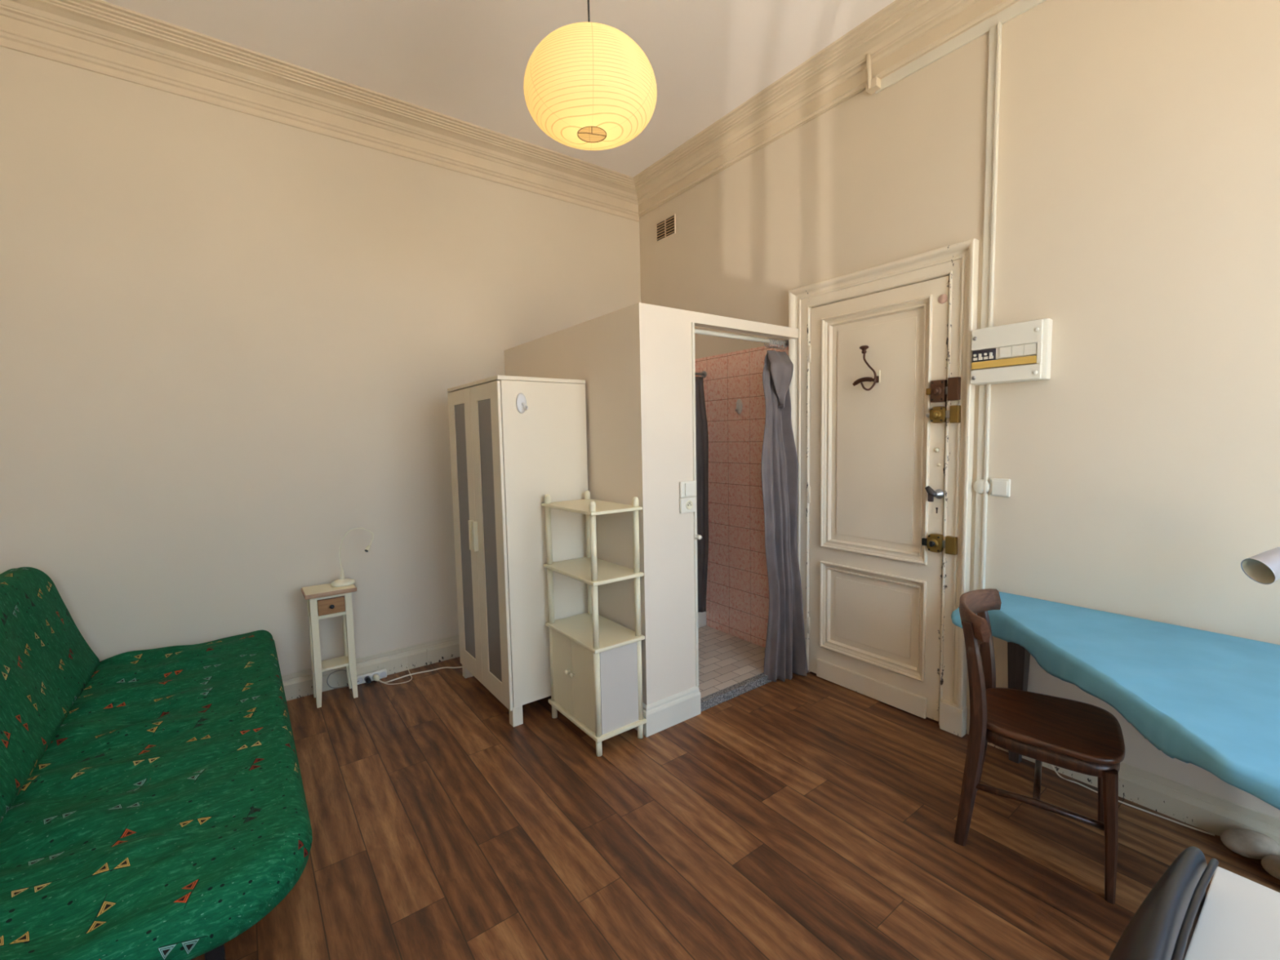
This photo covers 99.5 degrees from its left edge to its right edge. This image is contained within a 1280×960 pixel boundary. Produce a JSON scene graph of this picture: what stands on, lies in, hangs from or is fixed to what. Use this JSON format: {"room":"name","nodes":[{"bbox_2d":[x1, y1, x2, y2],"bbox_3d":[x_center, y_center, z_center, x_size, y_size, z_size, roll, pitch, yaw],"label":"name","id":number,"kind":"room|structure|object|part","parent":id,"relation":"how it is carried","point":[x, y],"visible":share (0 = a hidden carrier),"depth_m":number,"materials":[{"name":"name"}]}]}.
{"room":"studio apartment","nodes":[
{"label":"studio apartment","id":0,"kind":"room"},
{"bbox_2d":[0,46,640,675],"bbox_3d":[-1.675,-0.484,3.347,4.350,3.432,0.120,-4,6,-36],"label":"wall","id":1,"kind":"structure","parent":0,"point":[233,344],"depth_m":2.91,"materials":[{"name":"paint"}]},
{"bbox_2d":[0,0,639,222],"bbox_3d":[-1.611,-2.078,3.093,4.150,0.220,0.203,-4,6,-36],"label":"trim","id":2,"kind":"structure","parent":1,"relation":"attached to","point":[101,37],"depth_m":2.90,"materials":[{"name":"paint"}]},
{"bbox_2d":[281,635,459,701],"bbox_3d":[-2.099,1.196,3.048,2.905,0.146,0.022,-4,6,-36],"label":"baseboard","id":3,"kind":"structure","parent":1,"relation":"attached to","point":[296,685],"depth_m":3.41,"materials":[{"name":"paint"}]},
{"bbox_2d":[426,648,428,665],"bbox_3d":[-1.647,1.180,3.364,0.648,0.110,0.015,-4,6,-36],"label":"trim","id":4,"kind":"structure","parent":1,"relation":"attached to","point":[427,650],"depth_m":3.55,"materials":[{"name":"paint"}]},
{"bbox_2d":[102,0,895,177],"bbox_3d":[-0.256,-2.122,1.260,4.350,0.100,4.950,-4,6,-36],"label":"ceiling","id":5,"kind":"structure","parent":0,"point":[466,60],"depth_m":2.69,"materials":[{"name":"paint"}]},
{"bbox_2d":[523,0,657,150],"bbox_3d":[-0.183,-1.686,1.930,0.475,0.875,0.475,2,5,31],"label":"paper lantern","id":6,"kind":"object","parent":5,"relation":"hanging from","point":[588,86],"visible":1,"depth_m":1.80,"materials":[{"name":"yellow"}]},
{"bbox_3d":[-0.186,-1.800,1.921,0.009,0.502,0.007,-4,6,-36],"label":"cord","id":7,"kind":"part","parent":6,"relation":"part of","materials":[{"name":"black plastic"}]},
{"bbox_2d":[504,302,654,705],"bbox_3d":[-0.436,0.173,3.250,0.050,2.087,1.582,-4,6,-36],"label":"wall","id":8,"kind":"structure","parent":0,"point":[609,352],"depth_m":2.75,"materials":[{"name":"paint"}]},
{"bbox_2d":[647,303,798,702],"bbox_3d":[0.500,0.174,3.001,1.155,2.087,0.065,-4,6,-36],"label":"wall","id":9,"kind":"structure","parent":0,"point":[669,329],"depth_m":2.71,"materials":[{"name":"paint"}]},
{"bbox_2d":[679,480,696,497],"bbox_3d":[0.245,0.046,2.746,0.105,0.080,0.025,-4,6,-36],"label":"light switch","id":10,"kind":"object","parent":9,"relation":"attached to","point":[687,488],"visible":1,"depth_m":2.73,"materials":[{"name":"beige plastic"}]},
{"bbox_2d":[679,496,696,513],"bbox_3d":[0.246,0.126,2.753,0.105,0.078,0.024,-4,6,-36],"label":"power socket","id":11,"kind":"object","parent":9,"relation":"attached to","point":[686,504],"visible":1,"depth_m":2.74,"materials":[{"name":"beige plastic"}]},
{"bbox_2d":[691,322,698,686],"bbox_3d":[0.264,0.147,2.820,0.016,1.886,0.076,-4,6,-36],"label":"trim","id":12,"kind":"structure","parent":9,"relation":"attached to","point":[692,323],"depth_m":2.79,"materials":[{"name":"paint"}]},
{"bbox_2d":[694,533,702,539],"bbox_3d":[0.301,0.293,2.786,0.028,0.028,0.036,-4,6,-36],"label":"curtain hook","id":13,"kind":"object","parent":9,"relation":"attached to","point":[697,536],"visible":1,"depth_m":2.78,"materials":[{"name":"beige plastic"}]},
{"bbox_2d":[700,672,777,711],"bbox_3d":[0.649,1.182,3.146,0.868,0.049,0.042,-4,6,-36],"label":"trim","id":14,"kind":"structure","parent":9,"relation":"attached to","point":[708,701],"depth_m":3.03,"materials":[{"name":"stone"}]},
{"bbox_2d":[694,328,788,346],"bbox_3d":[0.457,-0.800,2.988,1.118,0.044,0.044,-4,6,-36],"label":"curtain rod","id":15,"kind":"object","parent":9,"relation":"attached to","point":[696,331],"visible":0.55,"depth_m":3.05,"materials":[{"name":"beige plastic"}]},
{"bbox_3d":[0.757,-0.813,3.211,0.012,0.058,0.046,-4,6,-36],"label":"curtain ring","id":16,"kind":"object","parent":15,"relation":"hanging from","visible":0},
{"bbox_2d":[760,350,808,682],"bbox_3d":[0.838,0.214,3.208,0.300,1.961,0.232,-4,5,-32],"label":"shower curtain","id":17,"kind":"object","parent":16,"relation":"hanging from","point":[785,655],"visible":1,"depth_m":3.19,"materials":[{"name":"grey fabric"}]},
{"bbox_2d":[697,625,764,697],"bbox_3d":[0.058,1.150,3.699,1.155,0.050,1.552,-4,6,-36],"label":"floor","id":18,"kind":"structure","parent":0,"point":[726,660],"depth_m":3.42,"materials":[{"name":"white tile"}]},
{"bbox_2d":[697,611,706,627],"bbox_3d":[-0.177,1.046,4.003,1.131,0.120,0.746,-4,6,-36],"label":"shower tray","id":19,"kind":"object","parent":18,"relation":"on","point":[701,615],"visible":0.12,"depth_m":4.01,"materials":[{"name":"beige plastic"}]},
{"bbox_2d":[191,657,1279,959],"bbox_3d":[-0.186,1.389,1.534,4.350,0.080,4.950,-4,6,-36],"label":"floor","id":20,"kind":"structure","parent":0,"point":[811,816],"depth_m":1.95,"materials":[{"name":"brown wood"}]},
{"bbox_2d":[0,566,312,959],"bbox_3d":[-1.804,0.876,1.888,0.967,0.953,2.156,-4,6,-36],"label":"bed","id":21,"kind":"object","parent":20,"relation":"on","point":[153,804],"visible":1,"depth_m":1.59,"materials":[{"name":"green fabric"}]},
{"bbox_3d":[-2.081,0.700,1.670,0.285,0.557,2.111,-4,6,-36],"label":"mattress","id":22,"kind":"part","parent":21,"relation":"part of","materials":[{"name":"green fabric"}]},
{"bbox_3d":[-1.143,1.249,1.455,0.040,0.250,0.040,-4,6,-36],"label":"leg","id":23,"kind":"part","parent":21,"relation":"part of","materials":[{"name":"black"}]},
{"bbox_2d":[301,582,358,707],"bbox_3d":[-1.762,0.933,3.106,0.254,0.648,0.210,-4,6,-36],"label":"side table","id":24,"kind":"object","parent":20,"relation":"on","point":[324,601],"visible":0.92,"depth_m":3.05,"materials":[{"name":"beige paint"}]},
{"bbox_3d":[-1.876,0.947,3.117,0.034,0.622,0.034,-4,6,-36],"label":"leg","id":25,"kind":"part","parent":24,"relation":"part of","materials":[{"name":"beige paint"}]},
{"bbox_3d":[-1.794,0.954,3.006,0.034,0.622,0.034,-4,6,-36],"label":"leg","id":26,"kind":"part","parent":24,"relation":"part of","materials":[{"name":"beige paint"}]},
{"bbox_3d":[-1.762,0.700,3.080,0.132,0.086,0.144,-4,6,-36],"label":"drawer","id":27,"kind":"part","parent":24,"relation":"part of","materials":[{"name":"brown wood"}]},
{"bbox_2d":[320,655,348,671],"bbox_3d":[-1.766,1.058,3.123,0.180,0.015,0.142,-4,6,-36],"label":"shelf","id":28,"kind":"object","parent":24,"relation":"attached to","point":[342,661],"depth_m":3.11,"materials":[{"name":"beige paint"}]},
{"bbox_3d":[-1.740,0.936,3.218,0.034,0.622,0.034,-4,6,-36],"label":"leg","id":29,"kind":"part","parent":24,"relation":"part of","materials":[{"name":"beige paint"}]},
{"bbox_3d":[-1.657,0.944,3.107,0.034,0.622,0.034,-4,6,-36],"label":"leg","id":30,"kind":"part","parent":24,"relation":"part of","materials":[{"name":"beige paint"}]},
{"bbox_2d":[330,527,373,586],"bbox_3d":[-1.680,0.441,3.164,0.242,0.321,0.128,-4,6,-36],"label":"table lamp","id":31,"kind":"object","parent":24,"relation":"on","point":[342,582],"visible":1,"depth_m":3.13,"materials":[{"name":"beige plastic"}]},
{"bbox_2d":[326,669,359,688],"bbox_3d":[-1.776,1.186,3.241,0.170,0.110,0.027,-3,5,-26],"label":"cable","id":32,"kind":"object","parent":20,"relation":"on","point":[340,669],"visible":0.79,"depth_m":3.22,"materials":[{"name":"beige plastic"}]},
{"bbox_2d":[356,668,386,684],"bbox_3d":[-1.655,1.210,3.334,0.180,0.052,0.037,-4,6,-36],"label":"power strip","id":33,"kind":"object","parent":20,"relation":"on","point":[382,673],"visible":0.76,"depth_m":3.33,"materials":[{"name":"beige plastic"}]},
{"bbox_2d":[356,677,363,684],"bbox_3d":[-1.698,1.215,3.282,0.038,0.038,0.005,-4,6,-36],"label":"outlet","id":34,"kind":"object","parent":33,"relation":"attached to","point":[361,679],"depth_m":3.28,"materials":[{"name":"white plastic"}]},
{"bbox_2d":[364,675,371,683],"bbox_3d":[-1.648,1.213,3.285,0.031,0.032,0.059,-4,6,-36],"label":"plug","id":35,"kind":"object","parent":33,"relation":"attached to","point":[367,679],"visible":1,"depth_m":3.27,"materials":[{"name":"black plastic"}]},
{"bbox_2d":[372,674,379,680],"bbox_3d":[-1.613,1.210,3.314,0.033,0.034,0.054,-4,6,-36],"label":"plug","id":36,"kind":"object","parent":33,"relation":"attached to","point":[375,677],"visible":1,"depth_m":3.30,"materials":[{"name":"beige plastic"}]},
{"bbox_2d":[379,671,386,677],"bbox_3d":[-1.592,1.206,3.360,0.038,0.038,0.005,-4,6,-36],"label":"outlet","id":37,"kind":"object","parent":33,"relation":"attached to","point":[382,674],"depth_m":3.36,"materials":[{"name":"white plastic"}]},
{"bbox_2d":[383,657,412,684],"bbox_3d":[-1.473,1.189,3.361,0.150,0.084,0.204,1,5,25],"label":"cable","id":38,"kind":"object","parent":20,"relation":"on","point":[406,657],"visible":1,"depth_m":3.32,"materials":[{"name":"beige plastic"}]},
{"bbox_2d":[378,666,462,683],"bbox_3d":[-1.345,1.212,3.428,0.558,0.020,0.067,-3,5,-26],"label":"cable","id":39,"kind":"object","parent":20,"relation":"on","point":[460,666],"visible":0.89,"depth_m":3.43,"materials":[{"name":"beige plastic"}]},
{"bbox_2d":[447,375,587,727],"bbox_3d":[-0.717,0.344,3.138,0.520,1.775,0.781,-4,6,-36],"label":"wardrobe","id":40,"kind":"object","parent":20,"relation":"on","point":[504,461],"visible":0.91,"depth_m":2.83,"materials":[{"name":"white paint"}]},
{"bbox_3d":[-1.014,0.317,3.156,0.016,1.661,0.382,-4,6,-36],"label":"door","id":41,"kind":"part","parent":40,"relation":"part of","materials":[{"name":"white paint"}]},
{"bbox_3d":[-1.013,0.301,3.156,0.008,1.473,0.186,-4,6,-36],"label":"frosted panel","id":42,"kind":"part","parent":40,"relation":"part of","materials":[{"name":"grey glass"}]},
{"bbox_3d":[-0.937,0.306,3.016,0.026,0.166,0.022,-4,6,-36],"label":"handle","id":43,"kind":"part","parent":40,"relation":"part of","materials":[{"name":"beige paint"}]},
{"bbox_3d":[-0.903,0.309,2.971,0.026,0.166,0.022,-4,6,-36],"label":"handle","id":44,"kind":"part","parent":40,"relation":"part of","materials":[{"name":"beige paint"}]},
{"bbox_3d":[-0.782,0.321,2.847,0.008,1.473,0.186,-4,6,-36],"label":"frosted panel","id":45,"kind":"part","parent":40,"relation":"part of","materials":[{"name":"grey glass"}]},
{"bbox_3d":[-0.783,0.337,2.847,0.016,1.661,0.382,-4,6,-36],"label":"door","id":46,"kind":"part","parent":40,"relation":"part of","materials":[{"name":"white paint"}]},
{"bbox_3d":[-0.724,-0.531,3.078,0.494,0.020,0.781,-4,6,-36],"label":"panel","id":47,"kind":"part","parent":40,"relation":"part of","materials":[{"name":"white paint"}]},
{"bbox_2d":[515,393,528,413],"bbox_3d":[-0.578,-0.381,2.681,0.054,0.100,0.050,-4,6,-36],"label":"hook","id":48,"kind":"object","parent":40,"relation":"attached to","point":[521,402],"visible":1,"depth_m":2.69,"materials":[{"name":"white plastic"}]},
{"bbox_2d":[541,490,646,756],"bbox_3d":[-0.240,0.665,2.707,0.296,1.183,0.490,-4,6,-36],"label":"shelf unit","id":49,"kind":"object","parent":20,"relation":"on","point":[596,660],"visible":1,"depth_m":2.59,"materials":[{"name":"beige paint"}]},
{"bbox_3d":[-0.461,0.661,2.813,0.031,1.183,0.031,-4,6,-36],"label":"post","id":50,"kind":"part","parent":49,"relation":"part of","materials":[{"name":"beige paint"}]},
{"bbox_3d":[-0.389,0.965,2.744,0.012,0.386,0.203,-4,6,-36],"label":"cupboard door","id":51,"kind":"part","parent":49,"relation":"part of","materials":[{"name":"beige paint"}]},
{"bbox_3d":[-0.265,0.975,2.578,0.012,0.386,0.203,-4,6,-36],"label":"cupboard door","id":52,"kind":"part","parent":49,"relation":"part of","materials":[{"name":"beige paint"}]},
{"bbox_3d":[-0.271,0.646,2.955,0.031,1.183,0.031,-4,6,-36],"label":"post","id":53,"kind":"part","parent":49,"relation":"part of","materials":[{"name":"beige paint"}]},
{"bbox_3d":[-0.247,0.130,2.669,0.284,0.016,0.490,-4,6,-36],"label":"shelf","id":54,"kind":"part","parent":49,"relation":"part of","materials":[{"name":"beige paint"}]},
{"bbox_3d":[-0.240,0.446,2.693,0.284,0.018,0.490,-4,6,-36],"label":"shelf","id":55,"kind":"part","parent":49,"relation":"part of","materials":[{"name":"beige paint"}]},
{"bbox_3d":[-0.234,0.755,2.717,0.284,0.018,0.490,-4,6,-36],"label":"shelf","id":56,"kind":"part","parent":49,"relation":"part of","materials":[{"name":"beige paint"}]},
{"bbox_3d":[-0.201,0.683,2.464,0.031,1.183,0.031,-4,6,-36],"label":"post","id":57,"kind":"part","parent":49,"relation":"part of","materials":[{"name":"beige paint"}]},
{"bbox_3d":[-0.226,1.170,2.750,0.284,0.019,0.490,-4,6,-36],"label":"shelf","id":58,"kind":"part","parent":49,"relation":"part of","materials":[{"name":"beige paint"}]},
{"bbox_3d":[-0.097,0.974,2.554,0.210,0.398,0.006,-4,6,-36],"label":"panel","id":59,"kind":"part","parent":49,"relation":"part of","materials":[{"name":"white wood"}]},
{"bbox_3d":[-0.010,0.668,2.606,0.031,1.183,0.031,-4,6,-36],"label":"post","id":60,"kind":"part","parent":49,"relation":"part of","materials":[{"name":"beige paint"}]},
{"bbox_2d":[634,685,701,737],"bbox_3d":[0.036,1.162,2.937,0.361,0.146,0.466,-4,6,-36],"label":"baseboard","id":61,"kind":"structure","parent":20,"relation":"on","point":[664,713],"depth_m":2.74,"materials":[{"name":"paint"}]},
{"bbox_2d":[1007,641,1030,764],"bbox_3d":[1.609,0.939,1.616,1.065,0.732,1.418,-4,6,-36],"label":"draped table","id":62,"kind":"object","parent":20,"relation":"on","point":[1018,657],"visible":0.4,"depth_m":2.36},
{"bbox_2d":[951,591,1279,809],"bbox_3d":[1.585,0.625,1.596,1.114,0.115,1.528,-4,6,-36],"label":"tablecloth","id":63,"kind":"object","parent":62,"relation":"on","point":[1210,701],"visible":0.88,"depth_m":1.59,"materials":[{"name":"teal fabric"}]},
{"bbox_2d":[1240,546,1279,584],"bbox_3d":[2.003,0.355,1.443,0.213,0.432,0.541,-2,5,-9],"label":"desk lamp","id":64,"kind":"object","parent":63,"relation":"on","point":[1264,567],"visible":1,"depth_m":1.66,"materials":[{"name":"white metal"}]},
{"bbox_2d":[954,588,1125,904],"bbox_3d":[1.399,0.862,1.925,0.474,0.847,0.424,2,6,37],"label":"wooden chair","id":65,"kind":"object","parent":20,"relation":"on","point":[1074,735],"visible":1,"depth_m":1.86,"materials":[{"name":"brown wood"}]},
{"bbox_3d":[1.159,0.890,1.895,0.094,0.805,0.043,0,5,14],"label":"leg","id":66,"kind":"part","parent":65,"relation":"part of","materials":[{"name":"brown wood"}]},
{"bbox_3d":[1.249,0.480,2.004,0.116,0.092,0.424,2,6,38],"label":"crest rail","id":67,"kind":"part","parent":65,"relation":"part of","materials":[{"name":"brown wood"}]},
{"bbox_3d":[1.369,0.865,2.166,0.045,0.805,0.093,-4,6,-36],"label":"leg","id":68,"kind":"part","parent":65,"relation":"part of","materials":[{"name":"brown wood"}]},
{"bbox_3d":[1.424,0.878,1.906,0.390,0.047,0.398,2,6,37],"label":"seat frame","id":69,"kind":"part","parent":65,"relation":"part of","materials":[{"name":"brown wood"}]},
{"bbox_3d":[1.425,0.843,1.904,0.410,0.024,0.419,2,6,38],"label":"seat","id":70,"kind":"part","parent":65,"relation":"part of","materials":[{"name":"brown wood"}]},
{"bbox_3d":[1.676,1.072,1.969,0.045,0.410,0.049,2,6,38],"label":"leg","id":71,"kind":"part","parent":65,"relation":"part of","materials":[{"name":"brown wood"}]},
{"bbox_3d":[1.450,1.099,1.679,0.045,0.410,0.049,2,6,38],"label":"leg","id":72,"kind":"part","parent":65,"relation":"part of","materials":[{"name":"brown wood"}]},
{"bbox_2d":[1050,764,1214,835],"bbox_3d":[1.883,1.212,2.134,0.042,0.106,0.528,-4,6,-36],"label":"cable","id":73,"kind":"object","parent":20,"relation":"on","point":[1052,766],"visible":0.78,"depth_m":2.06,"materials":[{"name":"beige plastic"}]},
{"bbox_2d":[1108,846,1218,959],"bbox_3d":[0.758,0.991,0.622,0.548,0.818,0.421,-4,6,-36],"label":"chair","id":74,"kind":"object","parent":20,"relation":"on","point":[1162,927],"visible":0.99,"depth_m":0.74,"materials":[{"name":"black plastic"},{"name":"steel"}]},
{"bbox_2d":[1184,866,1279,959],"bbox_3d":[0.803,1.050,0.422,0.878,0.730,0.622,-4,6,-36],"label":"table","id":75,"kind":"object","parent":20,"relation":"on","point":[1239,917],"visible":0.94,"depth_m":0.80,"materials":[{"name":"laminate"}]},
{"bbox_2d":[1220,827,1279,859],"bbox_3d":[2.079,1.237,1.845,0.159,0.080,0.099,-1,4,6],"label":"slipper","id":76,"kind":"object","parent":20,"relation":"on","point":[1249,843],"visible":0.96,"depth_m":1.82,"materials":[{"name":"beige fabric"}]},
{"bbox_2d":[1261,854,1279,879],"bbox_3d":[2.079,1.253,1.749,0.109,0.066,0.080,-1,4,-4],"label":"slipper","id":77,"kind":"object","parent":20,"relation":"on","point":[1271,863],"visible":1,"depth_m":1.75,"materials":[{"name":"beige fabric"}]},
{"bbox_2d":[639,0,1279,818],"bbox_3d":[1.533,-0.493,2.635,0.150,3.432,4.850,-4,6,-36],"label":"wall","id":78,"kind":"structure","parent":0,"point":[1138,188],"depth_m":2.13,"materials":[{"name":"paint"}]},
{"bbox_2d":[655,213,675,242],"bbox_3d":[0.196,-1.928,4.155,0.009,0.142,0.228,-4,6,-36],"label":"air vent","id":79,"kind":"object","parent":78,"relation":"in","point":[666,228],"visible":1,"depth_m":4.15,"materials":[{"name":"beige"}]},
{"bbox_2d":[694,344,788,648],"bbox_3d":[0.486,0.104,3.974,0.012,1.976,1.517,-4,6,-36],"label":"tiled wall","id":80,"kind":"structure","parent":78,"relation":"attached to","point":[737,593],"depth_m":3.72,"materials":[{"name":"pink tile"}]},
{"bbox_2d":[695,371,706,377],"bbox_3d":[0.010,-0.725,3.567,1.131,0.048,0.048,-4,6,-36],"label":"shower rod","id":81,"kind":"object","parent":80,"relation":"attached to","point":[704,374],"visible":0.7,"depth_m":3.88,"materials":[{"name":"silver metal"}]},
{"bbox_3d":[0.010,-0.725,3.567,1.131,0.020,0.020,-4,6,-36],"label":"rod","id":82,"kind":"part","parent":81,"relation":"part of","materials":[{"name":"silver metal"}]},
{"bbox_2d":[695,376,708,612],"bbox_3d":[0.208,0.134,3.736,0.698,1.707,0.096,-4,6,-36],"label":"shower curtain","id":83,"kind":"object","parent":81,"relation":"hanging from","point":[701,425],"visible":0.15,"depth_m":3.89,"materials":[{"name":"grey fabric"}]},
{"bbox_3d":[0.460,-0.760,3.900,0.010,0.048,0.048,-4,6,-36],"label":"rod","id":84,"kind":"part","parent":81,"relation":"part of","materials":[{"name":"silver metal"}]},
{"bbox_2d":[735,399,742,413],"bbox_3d":[0.651,-0.494,3.636,0.050,0.100,0.054,-4,6,-36],"label":"hook","id":85,"kind":"object","parent":80,"relation":"attached to","point":[739,404],"visible":1,"depth_m":3.63,"materials":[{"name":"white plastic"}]},
{"bbox_2d":[633,0,1020,217],"bbox_3d":[1.329,-2.103,2.444,0.203,0.186,4.750,-4,6,-36],"label":"trim","id":86,"kind":"structure","parent":78,"relation":"attached to","point":[902,32],"depth_m":2.96,"materials":[{"name":"paint"}]},
{"bbox_2d":[865,53,880,94],"bbox_3d":[1.179,-2.071,2.753,0.081,0.163,0.060,-4,6,-36],"label":"hook","id":87,"kind":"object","parent":78,"relation":"attached to","point":[873,85],"depth_m":2.75,"materials":[{"name":"paint"}]},
{"bbox_2d":[807,275,949,721],"bbox_3d":[1.244,0.111,2.927,0.108,2.195,0.805,-4,6,-36],"label":"door","id":88,"kind":"structure","parent":78,"relation":"in","point":[876,490],"depth_m":2.90,"materials":[{"name":"paint"}]},
{"bbox_2d":[852,345,879,391],"bbox_3d":[1.196,-0.592,2.878,0.132,0.238,0.054,1,5,30],"label":"coat hook","id":89,"kind":"object","parent":88,"relation":"attached to","point":[864,348],"visible":1,"depth_m":2.86,"materials":[{"name":"brown metal"}]},
{"bbox_3d":[1.187,-0.690,2.871,0.048,0.042,0.048,-4,6,-36],"label":"ball knob","id":90,"kind":"part","parent":89,"relation":"part of","materials":[{"name":"brown metal"}]},
{"bbox_3d":[1.208,-0.571,2.864,0.078,0.197,0.023,1,5,23],"label":"stem","id":91,"kind":"part","parent":89,"relation":"part of","materials":[{"name":"brown metal"}]},
{"bbox_3d":[1.264,0.753,2.987,0.038,0.519,0.612,-4,6,-36],"label":"panel","id":92,"kind":"part","parent":88,"relation":"part of","materials":[{"name":"paint"}]},
{"bbox_3d":[1.244,-0.249,2.909,0.038,1.321,0.612,-4,6,-36],"label":"panel","id":93,"kind":"part","parent":88,"relation":"part of","materials":[{"name":"paint"}]},
{"bbox_3d":[1.264,-0.547,2.870,0.012,0.065,0.016,-4,6,-36],"label":"stuck plate","id":94,"kind":"part","parent":88,"relation":"part of","materials":[{"name":"beige plastic"}]},
{"bbox_3d":[1.411,-0.431,2.639,0.020,0.032,0.028,-4,6,-36],"label":"bolt knob","id":95,"kind":"part","parent":88,"relation":"part of","materials":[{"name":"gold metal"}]},
{"bbox_3d":[1.416,0.068,2.639,0.029,0.079,0.055,-5,6,-43],"label":"lever","id":96,"kind":"part","parent":88,"relation":"part of","materials":[{"name":"grey metal"}]},
{"bbox_3d":[1.456,0.153,2.658,0.002,0.073,0.036,-4,6,-36],"label":"keyhole plate","id":97,"kind":"part","parent":88,"relation":"part of","materials":[{"name":"paint"}]},
{"bbox_2d":[788,238,979,737],"bbox_3d":[1.230,0.049,2.929,0.054,2.318,1.029,-4,6,-36],"label":"trim","id":98,"kind":"structure","parent":78,"relation":"attached to","point":[960,260],"depth_m":2.61,"materials":[{"name":"paint"}]},
{"bbox_2d":[875,0,1045,93],"bbox_3d":[2.003,-1.941,1.714,0.010,0.052,2.660,-4,6,-36],"label":"trim","id":99,"kind":"structure","parent":78,"relation":"attached to","point":[1020,6],"depth_m":2.45,"materials":[{"name":"paint"}]},
{"bbox_2d":[973,479,989,493],"bbox_3d":[1.568,0.030,2.488,0.015,0.068,0.068,-4,6,-36],"label":"junction cover","id":100,"kind":"object","parent":78,"relation":"attached to","point":[979,484],"visible":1,"depth_m":2.49,"materials":[{"name":"beige plastic"}]},
{"bbox_2d":[973,22,1002,646],"bbox_3d":[1.563,-0.363,2.461,0.024,3.200,0.046,-4,6,-36],"label":"trim","id":101,"kind":"structure","parent":78,"relation":"attached to","point":[995,33],"depth_m":2.41,"materials":[{"name":"paint"}]},
{"bbox_2d":[989,478,1010,497],"bbox_3d":[1.615,0.034,2.434,0.022,0.080,0.080,-4,6,-36],"label":"light switch","id":102,"kind":"object","parent":78,"relation":"attached to","point":[997,486],"visible":1,"depth_m":2.42,"materials":[{"name":"beige plastic"}]},
{"bbox_2d":[970,318,1052,385],"bbox_3d":[1.600,-0.548,2.346,0.078,0.248,0.283,-4,6,-36],"label":"box","id":103,"kind":"object","parent":78,"relation":"attached to","point":[1020,352],"visible":1,"depth_m":2.31,"materials":[{"name":"beige plastic"}]},
{"bbox_2d":[973,354,977,360],"bbox_3d":[1.500,-0.549,2.427,0.012,0.027,0.016,-4,6,-36],"label":"switch","id":104,"kind":"object","parent":103,"relation":"attached to","point":[975,356],"depth_m":2.43,"materials":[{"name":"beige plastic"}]},
{"bbox_2d":[978,353,982,359],"bbox_3d":[1.512,-0.548,2.410,0.012,0.027,0.016,-4,6,-36],"label":"switch","id":105,"kind":"object","parent":103,"relation":"attached to","point":[980,355],"depth_m":2.41,"materials":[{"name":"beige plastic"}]},
{"bbox_2d":[989,352,993,359],"bbox_3d":[1.538,-0.545,2.375,0.012,0.027,0.016,-4,6,-36],"label":"switch","id":106,"kind":"object","parent":103,"relation":"attached to","point":[991,354],"depth_m":2.37,"materials":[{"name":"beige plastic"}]},
{"bbox_2d":[987,742,1279,855],"bbox_3d":[2.248,1.220,1.706,0.020,0.134,2.136,-4,6,-36],"label":"baseboard","id":107,"kind":"structure","parent":78,"relation":"attached to","point":[1211,813],"depth_m":2.01,"materials":[{"name":"paint"}]}
]}

